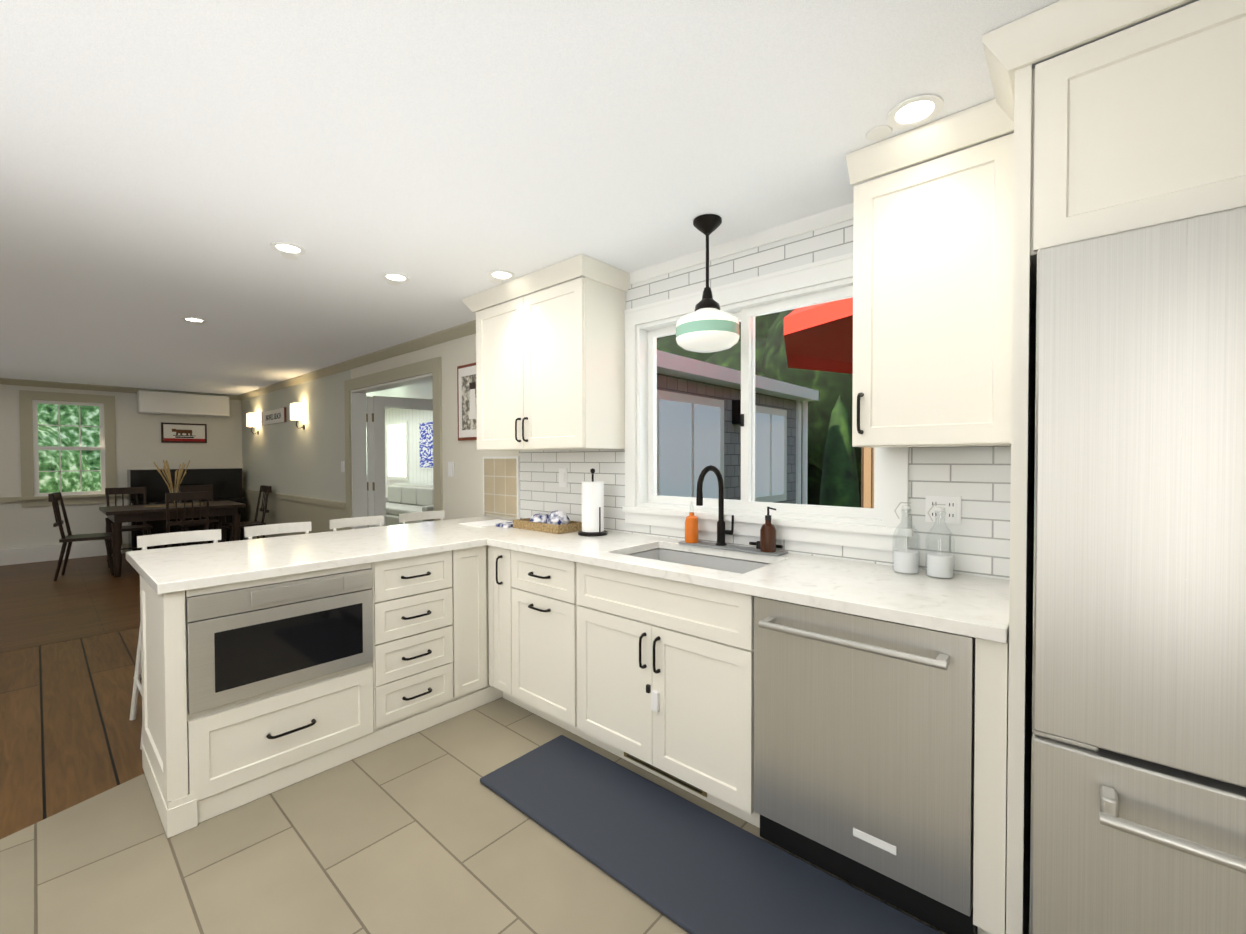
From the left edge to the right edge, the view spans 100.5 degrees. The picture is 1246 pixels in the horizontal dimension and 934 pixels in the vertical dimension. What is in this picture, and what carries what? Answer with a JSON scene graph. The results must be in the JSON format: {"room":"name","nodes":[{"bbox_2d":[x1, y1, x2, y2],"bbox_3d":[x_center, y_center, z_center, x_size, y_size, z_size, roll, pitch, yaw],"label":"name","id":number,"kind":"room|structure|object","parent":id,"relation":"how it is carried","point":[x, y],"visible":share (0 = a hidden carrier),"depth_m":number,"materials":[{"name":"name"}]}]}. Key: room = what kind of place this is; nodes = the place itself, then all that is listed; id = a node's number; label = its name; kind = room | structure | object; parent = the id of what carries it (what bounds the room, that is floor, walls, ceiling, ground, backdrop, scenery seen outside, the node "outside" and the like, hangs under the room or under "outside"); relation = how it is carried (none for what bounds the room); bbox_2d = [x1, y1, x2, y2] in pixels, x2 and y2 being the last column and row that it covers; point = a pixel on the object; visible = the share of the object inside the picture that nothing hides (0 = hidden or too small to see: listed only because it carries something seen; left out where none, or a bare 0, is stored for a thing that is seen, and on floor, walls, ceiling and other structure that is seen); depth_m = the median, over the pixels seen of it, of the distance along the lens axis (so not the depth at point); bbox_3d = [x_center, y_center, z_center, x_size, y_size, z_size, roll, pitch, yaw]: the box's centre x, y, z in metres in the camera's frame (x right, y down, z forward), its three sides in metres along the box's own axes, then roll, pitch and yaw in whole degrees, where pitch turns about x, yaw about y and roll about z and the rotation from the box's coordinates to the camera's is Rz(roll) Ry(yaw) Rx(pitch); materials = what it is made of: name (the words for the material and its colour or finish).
{"room":"dining room and kitchen","nodes":[
{"label":"dining room and kitchen","id":0,"kind":"room"},
{"bbox_2d":[0,553,139,652],"bbox_3d":[-5.952,1.301,5.352,4.700,0.060,4.400,1,1,41],"label":"floor","id":1,"kind":"structure","parent":0,"point":[83,597],"depth_m":4.92,"materials":[{"name":"brown wood"}]},
{"bbox_2d":[48,492,113,580],"bbox_3d":[-6.249,0.775,6.028,0.507,0.970,0.424,-1,1,-39],"label":"dining chair","id":2,"kind":"object","parent":1,"relation":"on","point":[54,498],"visible":0.92,"depth_m":5.96,"materials":[{"name":"brown wood"}]},
{"bbox_2d":[105,487,152,561],"bbox_3d":[-6.509,0.762,6.832,0.507,0.970,0.424,1,1,41],"label":"dining chair","id":3,"kind":"object","parent":1,"relation":"on","point":[145,526],"visible":0.56,"depth_m":6.91,"materials":[{"name":"brown wood"}]},
{"bbox_2d":[99,500,245,576],"bbox_3d":[-5.707,0.868,6.607,0.950,0.758,1.300,1,1,41],"label":"dining table","id":4,"kind":"object","parent":1,"relation":"on","point":[118,516],"visible":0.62,"depth_m":6.31,"materials":[{"name":"brown wood"}]},
{"bbox_2d":[144,460,202,506],"bbox_3d":[-5.703,0.200,6.590,0.369,0.577,0.560,1,1,41],"label":"reeds","id":5,"kind":"object","parent":4,"relation":"on","point":[180,472],"visible":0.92,"depth_m":6.58,"materials":[{"name":"plant"}]},
{"bbox_2d":[161,491,210,547],"bbox_3d":[-5.158,0.771,6.108,0.507,0.970,0.424,1,1,41],"label":"dining chair","id":6,"kind":"object","parent":1,"relation":"on","point":[184,496],"visible":0.42,"depth_m":5.94,"materials":[{"name":"brown wood"}]},
{"bbox_2d":[127,468,245,550],"bbox_3d":[-6.524,0.630,7.795,0.560,1.198,1.290,1,1,41],"label":"piano","id":7,"kind":"object","parent":1,"relation":"on","point":[226,483],"visible":0.29,"depth_m":7.64,"materials":[{"name":"black wood"}]},
{"bbox_2d":[178,485,218,545],"bbox_3d":[-6.027,0.751,7.380,0.507,0.970,0.424,1,1,41],"label":"dining chair","id":8,"kind":"object","parent":1,"relation":"on","point":[192,488],"visible":0.4,"depth_m":7.45,"materials":[{"name":"brown wood"}]},
{"bbox_2d":[222,485,271,541],"bbox_3d":[-5.211,0.753,7.169,0.424,0.970,0.507,1,1,41],"label":"dining chair","id":9,"kind":"object","parent":1,"relation":"on","point":[267,490],"visible":0.62,"depth_m":7.19,"materials":[{"name":"brown wood"}]},
{"bbox_2d":[0,628,143,838],"bbox_3d":[-3.026,1.338,2.774,3.100,0.058,4.400,1,1,41],"label":"floor","id":10,"kind":"structure","parent":0,"point":[70,733],"depth_m":2.63,"materials":[{"name":"brown wood"}]},
{"bbox_2d":[129,529,220,748],"bbox_3d":[-2.260,0.832,2.702,0.459,0.948,0.434,1,1,41],"label":"stool","id":11,"kind":"object","parent":10,"relation":"on","point":[144,542],"visible":0.38,"depth_m":2.75,"materials":[{"name":"white wood"}]},
{"bbox_2d":[244,522,310,539],"bbox_3d":[-1.956,0.825,3.047,0.459,0.948,0.434,1,1,41],"label":"stool","id":12,"kind":"object","parent":10,"relation":"on","point":[250,532],"visible":0.27,"depth_m":3.18,"materials":[{"name":"white wood"}]},
{"bbox_2d":[329,515,383,530],"bbox_3d":[-1.652,0.819,3.392,0.459,0.948,0.434,1,1,41],"label":"stool","id":13,"kind":"object","parent":10,"relation":"on","point":[334,524],"visible":0.27,"depth_m":3.53,"materials":[{"name":"white wood"}]},
{"bbox_2d":[399,510,444,523],"bbox_3d":[-1.348,0.812,3.737,0.459,0.948,0.434,1,1,41],"label":"stool","id":14,"kind":"object","parent":10,"relation":"on","point":[413,516],"visible":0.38,"depth_m":3.88,"materials":[{"name":"white metal"}]},
{"bbox_2d":[0,384,242,549],"bbox_3d":[-7.775,0.056,6.934,0.150,2.385,4.400,1,1,41],"label":"wall","id":15,"kind":"structure","parent":0,"point":[140,444],"depth_m":7.43,"materials":[{"name":"white paint"}]},
{"bbox_2d":[0,497,19,502],"bbox_3d":[-8.496,0.435,5.984,0.030,0.065,2.010,1,1,41],"label":"trim","id":16,"kind":"structure","parent":15,"relation":"attached to","point":[3,499],"depth_m":6.65,"materials":[{"name":"beige wood"}]},
{"bbox_2d":[0,541,121,565],"bbox_3d":[-7.991,1.156,6.513,0.066,0.198,2.450,1,1,41],"label":"baseboard heater","id":17,"kind":"object","parent":15,"relation":"attached to","point":[39,554],"visible":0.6,"depth_m":6.87,"materials":[{"name":"white metal"}]},
{"bbox_2d":[18,390,119,506],"bbox_3d":[-7.545,-0.244,7.078,0.140,1.520,0.950,1,1,41],"label":"window","id":18,"kind":"structure","parent":15,"relation":"in","point":[31,496],"depth_m":7.03,"materials":[{"name":"beige wood"}]},
{"bbox_2d":[0,378,235,399],"bbox_3d":[-7.726,-1.097,6.815,0.060,0.075,4.320,1,1,41],"label":"crown molding","id":19,"kind":"structure","parent":15,"relation":"attached to","point":[5,381],"depth_m":7.15,"materials":[{"name":"beige wood"}]},
{"bbox_2d":[122,543,128,552],"bbox_3d":[-7.709,1.184,6.898,0.018,0.130,4.400,1,1,41],"label":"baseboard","id":20,"kind":"structure","parent":15,"relation":"attached to","point":[127,546],"depth_m":7.48,"materials":[{"name":"beige"}]},
{"bbox_2d":[137,390,229,416],"bbox_3d":[-6.665,-0.951,7.895,0.223,0.320,1.060,1,1,41],"label":"air conditioner","id":21,"kind":"object","parent":15,"relation":"attached to","point":[157,402],"visible":1,"depth_m":7.79,"materials":[{"name":"white plastic"}]},
{"bbox_2d":[161,422,206,442],"bbox_3d":[-6.738,-0.522,7.969,0.024,0.300,0.540,1,1,41],"label":"framed picture","id":22,"kind":"object","parent":15,"relation":"attached to","point":[182,433],"visible":1,"depth_m":7.95,"materials":[{"name":"white paper"}]},
{"bbox_2d":[366,408,432,495],"bbox_3d":[-2.611,0.009,8.861,8.690,2.385,0.120,1,1,41],"label":"wall","id":23,"kind":"structure","parent":0,"point":[417,474],"depth_m":10.05,"materials":[{"name":"white paint"}]},
{"bbox_2d":[366,420,408,479],"bbox_3d":[-4.971,-0.336,10.830,2.000,1.180,0.033,1,1,41],"label":"sunroom window","id":24,"kind":"structure","parent":23,"relation":"in","point":[393,459],"depth_m":10.42,"materials":[{"name":"white"}]},
{"bbox_2d":[419,420,432,468],"bbox_3d":[-3.655,-0.410,9.676,0.600,0.900,0.023,1,1,41],"label":"poster","id":25,"kind":"object","parent":23,"relation":"attached to","point":[425,432],"depth_m":9.68,"materials":[{"name":"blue paper"}]},
{"bbox_2d":[366,381,432,408],"bbox_3d":[-3.464,-1.215,7.876,8.450,0.100,2.450,1,1,41],"label":"ceiling","id":26,"kind":"structure","parent":0,"point":[423,390],"depth_m":8.13,"materials":[{"name":"white paint"}]},
{"bbox_2d":[0,697,1029,933],"bbox_3d":[-0.648,1.367,0.679,4.160,0.060,4.400,1,1,41],"label":"floor","id":27,"kind":"structure","parent":0,"point":[425,831],"depth_m":1.74,"materials":[{"name":"beige tile"}]},
{"bbox_2d":[140,562,379,837],"bbox_3d":[-1.617,0.873,2.317,0.630,0.872,0.725,1,1,41],"label":"base cabinet","id":28,"kind":"object","parent":27,"relation":"on","point":[199,767],"depth_m":2.05,"materials":[{"name":"white paint"}]},
{"bbox_2d":[186,568,372,714],"bbox_3d":[-1.365,0.681,2.127,0.035,0.425,0.651,1,1,41],"label":"microwave","id":29,"kind":"object","parent":28,"relation":"in","point":[244,643],"visible":1,"depth_m":2.07,"materials":[{"name":"metal"}]},
{"bbox_2d":[380,551,451,747],"bbox_3d":[-1.247,0.864,2.737,0.630,0.872,0.406,1,1,41],"label":"base cabinet","id":30,"kind":"object","parent":27,"relation":"on","point":[416,591],"depth_m":2.53,"materials":[{"name":"white paint"}]},
{"bbox_2d":[452,546,491,717],"bbox_3d":[-1.019,0.860,2.962,0.674,0.872,0.232,1,1,41],"label":"base cabinet","id":31,"kind":"object","parent":27,"relation":"on","point":[471,567],"depth_m":2.77,"materials":[{"name":"white paint"}]},
{"bbox_2d":[492,546,511,701],"bbox_3d":[-0.460,0.858,3.013,0.225,0.872,0.625,1,1,41],"label":"base cabinet","id":32,"kind":"object","parent":27,"relation":"on","point":[501,558],"depth_m":2.77,"materials":[{"name":"white paint"}]},
{"bbox_2d":[126,524,485,594],"bbox_3d":[-1.537,0.411,2.610,0.960,0.038,1.320,1,1,41],"label":"countertop","id":33,"kind":"structure","parent":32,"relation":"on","point":[190,567],"depth_m":2.38,"materials":[{"name":"stone"}]},
{"bbox_2d":[410,516,1009,643],"bbox_3d":[-0.030,0.407,2.610,3.221,0.038,0.652,1,1,41],"label":"countertop","id":34,"kind":"structure","parent":32,"relation":"on","point":[970,606],"depth_m":1.85,"materials":[{"name":"stone"}]},
{"bbox_2d":[459,519,512,527],"bbox_3d":[-0.830,0.366,3.392,0.400,0.019,0.300,1,1,41],"label":"magazines","id":35,"kind":"object","parent":34,"relation":"on","point":[502,523],"visible":0.64,"depth_m":3.35,"materials":[{"name":"white paper"}]},
{"bbox_2d":[513,510,581,533],"bbox_3d":[-0.461,0.317,3.160,0.420,0.123,0.200,1,1,41],"label":"wicker tray","id":36,"kind":"object","parent":34,"relation":"on","point":[557,522],"visible":0.96,"depth_m":3.06,"materials":[{"name":"brown wicker"}]},
{"bbox_2d":[578,468,607,535],"bbox_3d":[-0.172,0.194,2.942,0.170,0.374,0.170,1,1,41],"label":"paper towel","id":37,"kind":"object","parent":34,"relation":"on","point":[592,507],"visible":1,"depth_m":2.89,"materials":[{"name":"white paper"}]},
{"bbox_2d":[685,502,697,542],"bbox_3d":[0.344,0.275,2.598,0.068,0.206,0.067,1,1,41],"label":"soap","id":38,"kind":"object","parent":34,"relation":"on","point":[691,528],"visible":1,"depth_m":2.57,"materials":[{"name":"orange plastic"}]},
{"bbox_2d":[629,548,768,573],"bbox_3d":[0.317,0.533,2.321,0.758,0.204,0.463,1,1,41],"label":"sink basin","id":39,"kind":"object","parent":34,"relation":"in","point":[712,562],"depth_m":2.53,"materials":[{"name":"silver metal"}]},
{"bbox_2d":[678,465,787,556],"bbox_3d":[0.464,0.190,2.415,0.530,0.397,0.250,1,1,41],"label":"faucet","id":40,"kind":"object","parent":34,"relation":"on","point":[721,543],"visible":0.9,"depth_m":2.46,"materials":[{"name":"black metal"}]},
{"bbox_2d":[760,507,775,551],"bbox_3d":[0.654,0.278,2.325,0.076,0.200,0.069,1,1,41],"label":"soap dispenser","id":41,"kind":"object","parent":34,"relation":"on","point":[768,536],"visible":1,"depth_m":2.30,"materials":[{"name":"brown glass"}]},
{"bbox_2d":[892,502,919,574],"bbox_3d":[1.064,0.263,1.948,0.092,0.264,0.092,1,1,41],"label":"glass bottle","id":42,"kind":"object","parent":34,"relation":"on","point":[905,561],"visible":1,"depth_m":1.92,"materials":[{"name":"white"}]},
{"bbox_2d":[925,504,954,578],"bbox_3d":[1.147,0.264,1.875,0.092,0.264,0.092,1,1,41],"label":"glass bottle","id":43,"kind":"object","parent":34,"relation":"on","point":[940,565],"visible":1,"depth_m":1.85,"materials":[{"name":"white"}]},
{"bbox_2d":[512,550,663,734],"bbox_3d":[-0.192,0.861,2.777,0.490,0.872,0.625,1,1,41],"label":"base cabinet","id":44,"kind":"object","parent":27,"relation":"on","point":[547,592],"depth_m":2.50,"materials":[{"name":"white paint"}]},
{"bbox_2d":[576,586,759,827],"bbox_3d":[0.324,0.984,2.325,0.885,0.638,0.625,1,1,41],"label":"base cabinet","id":45,"kind":"object","parent":27,"relation":"on","point":[650,674],"depth_m":2.02,"materials":[{"name":"white paint"}]},
{"bbox_2d":[480,735,942,933],"bbox_3d":[0.198,1.306,1.758,1.720,0.018,0.460,1,1,41],"label":"kitchen mat","id":46,"kind":"object","parent":27,"relation":"on","point":[689,867],"visible":0.96,"depth_m":1.73,"materials":[{"name":"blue rubber"}]},
{"bbox_2d":[754,596,976,933],"bbox_3d":[0.872,0.871,1.789,0.629,0.860,0.691,1,1,41],"label":"dishwasher","id":47,"kind":"object","parent":27,"relation":"on","point":[864,737],"visible":0.94,"depth_m":1.54,"materials":[{"name":"silver metal"}]},
{"bbox_2d":[846,0,1245,933],"bbox_3d":[1.464,0.128,1.253,1.763,2.381,0.701,1,1,41],"label":"surround","id":48,"kind":"object","parent":27,"relation":"on","point":[1138,126],"visible":0.92,"depth_m":1.21,"materials":[{"name":"white paint"}]},
{"bbox_2d":[852,133,1013,447],"bbox_3d":[1.078,-0.530,1.777,0.478,0.915,0.360,1,1,41],"label":"upper cabinet","id":49,"kind":"object","parent":48,"relation":"attached to","point":[932,292],"visible":0.96,"depth_m":1.66,"materials":[{"name":"white paint"}]},
{"bbox_2d":[1030,206,1245,933],"bbox_3d":[1.506,0.406,1.150,0.910,1.826,0.777,1,1,41],"label":"fridge","id":50,"kind":"object","parent":27,"relation":"on","point":[1138,795],"visible":1,"depth_m":1.09,"materials":[{"name":"silver metal"}]},
{"bbox_2d":[0,0,1198,394],"bbox_3d":[-3.408,-1.132,3.062,11.500,0.100,4.400,1,1,41],"label":"ceiling","id":51,"kind":"structure","parent":0,"point":[166,166],"depth_m":1.74,"materials":[{"name":"white paint"}]},
{"bbox_2d":[181,317,206,324],"bbox_3d":[-3.198,-1.093,3.894,0.149,0.006,0.227,0,1,-13],"label":"recessed light","id":52,"kind":"object","parent":51,"relation":"in","point":[197,321],"depth_m":3.87,"materials":[{"name":"white"}]},
{"bbox_2d":[270,242,305,259],"bbox_3d":[-1.656,-1.075,2.589,0.149,0.006,0.227,0,1,-13],"label":"recessed light","id":53,"kind":"object","parent":51,"relation":"in","point":[288,250],"depth_m":2.57,"materials":[{"name":"white"}]},
{"bbox_2d":[382,272,409,285],"bbox_3d":[-1.306,-1.083,3.000,0.149,0.006,0.227,0,1,-13],"label":"recessed light","id":54,"kind":"object","parent":51,"relation":"in","point":[395,279],"depth_m":2.98,"materials":[{"name":"white"}]},
{"bbox_2d":[488,270,514,283],"bbox_3d":[-0.695,-1.084,2.968,0.149,0.006,0.227,0,1,-13],"label":"recessed light","id":55,"kind":"object","parent":51,"relation":"in","point":[497,275],"depth_m":2.94,"materials":[{"name":"white"}]},
{"bbox_2d":[676,214,738,352],"bbox_3d":[0.370,-0.794,2.272,0.276,0.568,0.276,1,1,41],"label":"pendant light","id":56,"kind":"object","parent":51,"relation":"hanging from","point":[708,325],"visible":1,"depth_m":2.20,"materials":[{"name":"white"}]},
{"bbox_2d":[865,94,943,140],"bbox_3d":[0.866,-1.064,1.593,0.149,0.006,0.227,0,1,-13],"label":"recessed light","id":57,"kind":"object","parent":51,"relation":"in","point":[915,111],"depth_m":1.57,"materials":[{"name":"white"}]},
{"bbox_2d":[241,219,1010,579],"bbox_3d":[-1.901,0.077,4.790,11.800,2.385,0.150,1,1,41],"label":"wall","id":58,"kind":"structure","parent":0,"point":[287,457],"depth_m":3.10,"materials":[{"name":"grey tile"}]},
{"bbox_2d":[246,413,260,434],"bbox_3d":[-5.595,-0.651,7.848,0.280,0.325,0.124,1,1,41],"label":"sconce","id":59,"kind":"object","parent":58,"relation":"attached to","point":[253,419],"visible":1,"depth_m":7.77,"materials":[{"name":"white"}]},
{"bbox_2d":[262,407,285,424],"bbox_3d":[-4.940,-0.711,7.335,1.024,0.200,0.024,1,1,41],"label":"sign","id":60,"kind":"object","parent":58,"relation":"attached to","point":[277,420],"visible":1,"depth_m":7.29,"materials":[{"name":"white wood"}]},
{"bbox_2d":[266,412,280,420],"bbox_3d":[-4.947,-0.711,7.328,0.690,0.080,0.002,1,1,41],"label":"lettering","id":61,"kind":"object","parent":60,"relation":"attached to","point":[274,416],"visible":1,"depth_m":7.28,"materials":[{"name":"black paint"}]},
{"bbox_2d":[242,488,345,537],"bbox_3d":[-4.647,0.740,7.102,4.335,0.735,0.031,1,1,41],"label":"wainscoting","id":62,"kind":"structure","parent":58,"relation":"attached to","point":[318,514],"depth_m":6.84,"materials":[{"name":"beige wood"}]},
{"bbox_2d":[290,403,307,429],"bbox_3d":[-4.072,-0.632,6.506,0.280,0.325,0.124,1,1,41],"label":"sconce","id":63,"kind":"object","parent":58,"relation":"attached to","point":[298,411],"visible":0.98,"depth_m":6.42,"materials":[{"name":"white"}]},
{"bbox_2d":[341,461,344,471],"bbox_3d":[-3.105,-0.004,5.741,0.075,0.120,0.011,1,1,41],"label":"switch plate","id":64,"kind":"object","parent":58,"relation":"attached to","point":[342,462],"depth_m":5.73,"materials":[{"name":"white plastic"}]},
{"bbox_2d":[236,320,475,399],"bbox_3d":[-3.523,-1.096,6.057,7.370,0.075,0.060,1,1,41],"label":"crown molding","id":65,"kind":"structure","parent":58,"relation":"attached to","point":[469,328],"depth_m":5.04,"materials":[{"name":"beige wood"}]},
{"bbox_2d":[344,357,442,529],"bbox_3d":[-2.219,0.168,5.058,2.000,2.195,0.172,1,1,41],"label":"door frame","id":66,"kind":"structure","parent":58,"relation":"attached to","point":[357,390],"depth_m":5.43,"materials":[{"name":"beige wood"}]},
{"bbox_2d":[366,396,432,527],"bbox_3d":[-2.422,0.234,5.937,0.334,2.025,0.882,1,1,41],"label":"french door","id":67,"kind":"structure","parent":58,"relation":"in","point":[376,406],"depth_m":5.69,"materials":[{"name":"white"}]},
{"bbox_2d":[448,462,453,476],"bbox_3d":[-1.413,0.017,4.250,0.075,0.120,0.011,1,1,41],"label":"switch plate","id":68,"kind":"object","parent":58,"relation":"attached to","point":[450,464],"depth_m":4.24,"materials":[{"name":"white plastic"}]},
{"bbox_2d":[457,362,476,440],"bbox_3d":[-1.148,-0.504,3.995,0.450,0.590,0.027,1,1,41],"label":"framed picture","id":69,"kind":"object","parent":58,"relation":"attached to","point":[466,401],"visible":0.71,"depth_m":4.04,"materials":[{"name":"brown wood"}]},
{"bbox_2d":[483,456,519,518],"bbox_3d":[-0.896,0.146,3.795,0.435,0.445,0.015,1,1,41],"label":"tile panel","id":70,"kind":"object","parent":58,"relation":"attached to","point":[501,485],"visible":0.88,"depth_m":3.78,"materials":[{"name":"beige tile"}]},
{"bbox_2d":[462,254,629,450],"bbox_3d":[-0.492,-0.598,3.159,1.118,0.983,0.406,1,1,41],"label":"upper cabinet","id":71,"kind":"object","parent":58,"relation":"attached to","point":[550,368],"visible":1,"depth_m":2.92,"materials":[{"name":"white paint"}]},
{"bbox_2d":[559,468,566,486],"bbox_3d":[-0.388,0.070,3.349,0.075,0.120,0.011,1,1,41],"label":"switch plate","id":72,"kind":"object","parent":58,"relation":"attached to","point":[562,477],"depth_m":3.34,"materials":[{"name":"white plastic"}]},
{"bbox_2d":[630,203,852,284],"bbox_3d":[0.513,-1.058,2.514,1.340,0.050,0.040,1,1,41],"label":"crown molding","id":73,"kind":"structure","parent":58,"relation":"attached to","point":[837,215],"depth_m":2.43,"materials":[{"name":"beige wood"}]},
{"bbox_2d":[622,252,913,550],"bbox_3d":[0.614,-0.281,2.541,1.480,1.215,0.190,1,1,41],"label":"window","id":74,"kind":"structure","parent":58,"relation":"in","point":[818,282],"depth_m":2.52,"materials":[{"name":"white wood"}]},
{"bbox_2d":[925,495,960,523],"bbox_3d":[1.203,0.160,1.949,0.115,0.100,0.010,1,1,41],"label":"electrical outlet plate","id":75,"kind":"object","parent":58,"relation":"attached to","point":[952,511],"visible":0.85,"depth_m":1.94,"materials":[{"name":"white plastic"}]},
{"label":"outside","id":76,"kind":"structure","parent":0,"visible":0},
{"bbox_3d":[4.022,1.542,11.230,27.900,0.100,26.400,1,1,41],"label":"ground","id":77,"kind":"structure","parent":76,"visible":0},
{"bbox_2d":[37,309,861,507],"bbox_3d":[2.164,-4.000,5.480,28.812,11.509,20.679,1,1,41],"label":"trees","id":78,"kind":"object","parent":77,"relation":"on","point":[769,333],"depth_m":10.61,"materials":[{"name":"green plant"}]},
{"bbox_2d":[657,350,818,503],"bbox_3d":[0.778,0.321,5.414,0.900,2.560,4.280,1,1,41],"label":"house","id":79,"kind":"structure","parent":77,"relation":"on","point":[684,400],"depth_m":5.21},
{"bbox_2d":[784,297,852,373],"bbox_3d":[2.437,-0.014,3.132,3.000,3.300,3.000,1,1,41],"label":"umbrella","id":80,"kind":"object","parent":77,"relation":"on","point":[803,339],"depth_m":4.03,"materials":[{"name":"red fabric"}]},
{"bbox_2d":[819,395,859,507],"bbox_3d":[5.843,0.417,5.249,7.280,2.755,2.324,1,1,41],"label":"bushes","id":81,"kind":"object","parent":77,"relation":"on","point":[838,445],"depth_m":6.86,"materials":[{"name":"green plant"}]},
{"bbox_2d":[861,447,873,507],"bbox_3d":[7.509,0.403,5.642,9.300,2.350,0.060,1,1,41],"label":"fence","id":82,"kind":"object","parent":77,"relation":"on","point":[868,482],"depth_m":8.62,"materials":[{"name":"brown wood"}]},
{"bbox_3d":[-3.458,1.250,7.918,8.450,0.060,2.450,1,1,41],"label":"floor","id":83,"kind":"structure","parent":0,"visible":0},
{"bbox_2d":[367,483,433,525],"bbox_3d":[-3.909,0.747,8.760,2.650,0.800,1.730,1,1,41],"label":"sofa","id":84,"kind":"object","parent":83,"relation":"on","point":[409,504],"depth_m":8.98,"materials":[{"name":"fabric"}]}
]}

